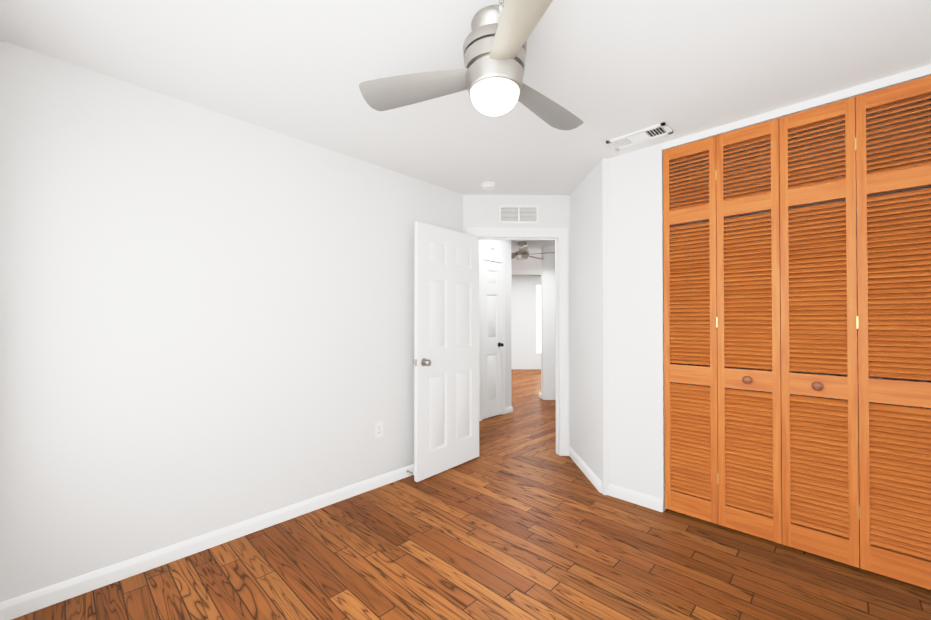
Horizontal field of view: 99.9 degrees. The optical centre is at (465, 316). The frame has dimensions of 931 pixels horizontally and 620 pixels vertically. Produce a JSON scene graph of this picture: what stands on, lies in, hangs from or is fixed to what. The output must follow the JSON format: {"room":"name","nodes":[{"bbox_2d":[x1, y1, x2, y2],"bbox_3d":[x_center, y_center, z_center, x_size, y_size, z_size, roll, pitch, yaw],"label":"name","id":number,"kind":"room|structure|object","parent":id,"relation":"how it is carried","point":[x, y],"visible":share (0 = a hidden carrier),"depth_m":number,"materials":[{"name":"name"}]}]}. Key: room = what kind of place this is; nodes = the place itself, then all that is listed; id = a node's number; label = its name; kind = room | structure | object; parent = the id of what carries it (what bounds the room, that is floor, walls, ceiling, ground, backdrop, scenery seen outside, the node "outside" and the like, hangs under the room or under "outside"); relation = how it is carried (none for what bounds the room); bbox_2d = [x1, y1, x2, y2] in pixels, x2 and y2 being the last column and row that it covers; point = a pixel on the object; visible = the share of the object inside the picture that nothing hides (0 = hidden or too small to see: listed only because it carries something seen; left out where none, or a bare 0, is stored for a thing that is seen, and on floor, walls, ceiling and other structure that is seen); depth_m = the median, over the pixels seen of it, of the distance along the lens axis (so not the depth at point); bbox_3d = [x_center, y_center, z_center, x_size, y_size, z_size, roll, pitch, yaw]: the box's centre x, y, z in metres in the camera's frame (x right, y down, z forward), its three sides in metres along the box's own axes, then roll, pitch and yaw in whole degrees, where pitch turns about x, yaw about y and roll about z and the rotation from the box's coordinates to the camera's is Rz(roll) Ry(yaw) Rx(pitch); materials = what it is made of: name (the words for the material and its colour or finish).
{"room":"empty bedroom","nodes":[
{"label":"empty bedroom","id":0,"kind":"room"},
{"bbox_2d":[0,40,462,601],"bbox_3d":[-1.140,0.063,2.568,0.115,2.440,3.215,-1,-1,44],"label":"wall","id":1,"kind":"structure","parent":0,"point":[206,320],"depth_m":2.08,"materials":[{"name":"white paint"}]},
{"bbox_2d":[0,447,662,619],"bbox_3d":[0.295,1.234,1.716,3.120,0.082,3.757,-1,-1,44],"label":"baseboard","id":2,"kind":"structure","parent":1,"relation":"attached to","point":[21,605],"depth_m":2.16,"materials":[{"name":"white paint"}]},
{"bbox_2d":[375,421,382,437],"bbox_3d":[-0.657,0.857,2.975,0.007,0.114,0.070,-1,-1,44],"label":"electrical outlet plate","id":3,"kind":"object","parent":1,"relation":"attached to","point":[378,429],"visible":1,"depth_m":2.97,"materials":[{"name":"white plastic"}]},
{"bbox_2d":[0,0,930,274],"bbox_3d":[-0.073,-1.155,7.872,13.100,0.100,12.900,-1,-1,44],"label":"ceiling","id":4,"kind":"structure","parent":0,"point":[602,70],"depth_m":1.80,"materials":[{"name":"white paint"}]},
{"bbox_2d":[359,0,583,129],"bbox_3d":[0.175,-0.987,1.629,1.035,0.356,0.942,-1,-1,44],"label":"ceiling fan","id":5,"kind":"object","parent":4,"relation":"hanging from","point":[489,76],"visible":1,"depth_m":1.50,"materials":[{"name":"silver metal"}]},
{"bbox_2d":[481,181,495,189],"bbox_3d":[0.198,-1.128,3.386,0.132,0.040,0.132,-1,-1,44],"label":"smoke detector","id":6,"kind":"object","parent":4,"relation":"attached to","point":[488,185],"visible":1,"depth_m":3.35,"materials":[{"name":"white plastic"}]},
{"bbox_2d":[511,241,554,259],"bbox_3d":[0.871,-0.990,5.903,1.216,0.270,1.169,-1,-1,44],"label":"ceiling fan","id":7,"kind":"object","parent":4,"relation":"hanging from","point":[522,253],"visible":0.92,"depth_m":5.80,"materials":[{"name":"silver metal"}]},
{"bbox_2d":[606,122,672,150],"bbox_3d":[1.111,-1.151,2.510,0.360,0.011,0.165,-1,-1,44],"label":"ceiling vent","id":8,"kind":"object","parent":4,"relation":"in","point":[643,135],"visible":1,"depth_m":2.50,"materials":[{"name":"white plastic"}]},
{"bbox_2d":[12,369,930,619],"bbox_3d":[-0.073,1.364,7.847,13.100,0.060,12.900,-1,-1,44],"label":"floor","id":9,"kind":"structure","parent":0,"point":[553,537],"depth_m":2.01,"materials":[{"name":"brown wood"}]},
{"bbox_2d":[479,240,504,414],"bbox_3d":[-0.105,0.084,4.731,0.115,2.440,1.740,-1,-1,44],"label":"wall","id":10,"kind":"structure","parent":0,"point":[502,249],"depth_m":5.16,"materials":[{"name":"white paint"}]},
{"bbox_2d":[479,254,504,420],"bbox_3d":[0.350,0.257,5.111,0.014,2.102,0.524,-1,-1,44],"label":"door frame","id":11,"kind":"structure","parent":10,"relation":"attached to","point":[491,258],"depth_m":4.96,"materials":[{"name":"white paint"}]},
{"bbox_2d":[489,240,495,248],"bbox_3d":[0.358,-0.952,5.114,0.036,0.120,0.120,-1,-1,44],"label":"smoke detector","id":12,"kind":"object","parent":10,"relation":"attached to","point":[492,244],"visible":0.9,"depth_m":5.09,"materials":[{"name":"white plastic"}]},
{"bbox_2d":[482,260,503,418],"bbox_3d":[0.361,0.288,5.100,0.106,2.020,0.392,-1,-1,44],"label":"closet door","id":13,"kind":"structure","parent":10,"relation":"in","point":[493,344],"depth_m":5.12,"materials":[{"name":"white paint"}]},
{"bbox_2d":[505,240,511,406],"bbox_3d":[-0.675,0.102,6.581,3.500,2.440,0.140,-1,-1,44],"label":"wall","id":14,"kind":"structure","parent":0,"point":[508,381],"depth_m":5.37,"materials":[{"name":"white paint"}]},
{"bbox_2d":[505,406,512,412],"bbox_3d":[0.284,1.273,5.755,1.013,0.082,0.013,-1,-1,44],"label":"baseboard","id":15,"kind":"structure","parent":14,"relation":"attached to","point":[509,409],"depth_m":5.35,"materials":[{"name":"white paint"}]},
{"bbox_2d":[463,195,569,446],"bbox_3d":[0.477,0.074,3.720,1.098,2.440,0.115,0,-1,-1],"label":"wall","id":16,"kind":"structure","parent":0,"point":[483,211],"depth_m":3.67,"materials":[{"name":"white paint"}]},
{"bbox_2d":[413,222,478,481],"bbox_3d":[-0.121,0.270,3.324,0.177,2.018,0.772,-1,-1,44],"label":"door leaf","id":17,"kind":"structure","parent":16,"relation":"in","point":[446,400],"depth_m":3.28,"materials":[{"name":"white paint"}]},
{"bbox_2d":[467,227,568,455],"bbox_3d":[0.484,0.231,3.716,0.951,2.128,0.143,0,-1,-1],"label":"door frame","id":18,"kind":"structure","parent":16,"relation":"attached to","point":[561,234],"depth_m":3.66,"materials":[{"name":"white paint"}]},
{"bbox_2d":[499,205,538,222],"bbox_3d":[0.500,-0.961,3.669,0.370,0.166,0.009,0,-1,-1],"label":"air vent","id":19,"kind":"object","parent":16,"relation":"in","point":[518,214],"visible":1,"depth_m":3.67,"materials":[{"name":"white plastic"}]},
{"bbox_2d":[511,275,540,368],"bbox_3d":[0.916,0.137,10.193,12.000,2.440,0.140,0,-1,-1],"label":"wall","id":20,"kind":"structure","parent":0,"point":[525,354],"depth_m":10.13,"materials":[{"name":"white paint"}]},
{"bbox_2d":[536,285,540,352],"bbox_3d":[2.251,0.057,10.165,0.930,1.860,0.030,0,-1,-1],"label":"window","id":21,"kind":"structure","parent":20,"relation":"in","point":[538,316],"depth_m":10.15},
{"bbox_2d":[541,247,555,399],"bbox_3d":[2.598,0.100,6.314,2.730,2.440,0.140,0,-1,-1],"label":"wall","id":22,"kind":"structure","parent":0,"point":[548,386],"depth_m":6.23,"materials":[{"name":"white paint"}]},
{"bbox_2d":[570,158,609,494],"bbox_3d":[1.046,0.070,3.257,0.115,2.440,0.836,0,-1,-1],"label":"wall","id":23,"kind":"structure","parent":0,"point":[589,339],"depth_m":3.08,"materials":[{"name":"white paint"}]},
{"bbox_2d":[609,143,665,511],"bbox_3d":[1.189,0.065,2.780,0.426,2.440,0.115,-1,-1,44],"label":"wall","id":24,"kind":"structure","parent":0,"point":[636,292],"depth_m":2.70,"materials":[{"name":"white paint"}]},
{"bbox_2d":[662,64,930,149],"bbox_3d":[1.762,-1.139,2.200,1.220,0.042,0.046,-1,-1,44],"label":"trim","id":25,"kind":"structure","parent":24,"relation":"attached to","point":[900,78],"depth_m":2.10,"materials":[{"name":"white paint"}]},
{"bbox_2d":[663,75,930,589],"bbox_3d":[1.753,0.073,2.179,1.208,2.370,0.064,-1,-1,44],"label":"bifold closet door","id":26,"kind":"structure","parent":24,"relation":"in","point":[749,462],"depth_m":2.10,"materials":[{"name":"brown wood"}]},
{"bbox_2d":[671,109,930,519],"bbox_3d":[2.158,0.062,2.450,1.660,2.440,0.750,-1,-1,44],"label":"wall","id":27,"kind":"structure","parent":0,"point":[904,190],"depth_m":2.61,"materials":[{"name":"white paint"}]}
]}

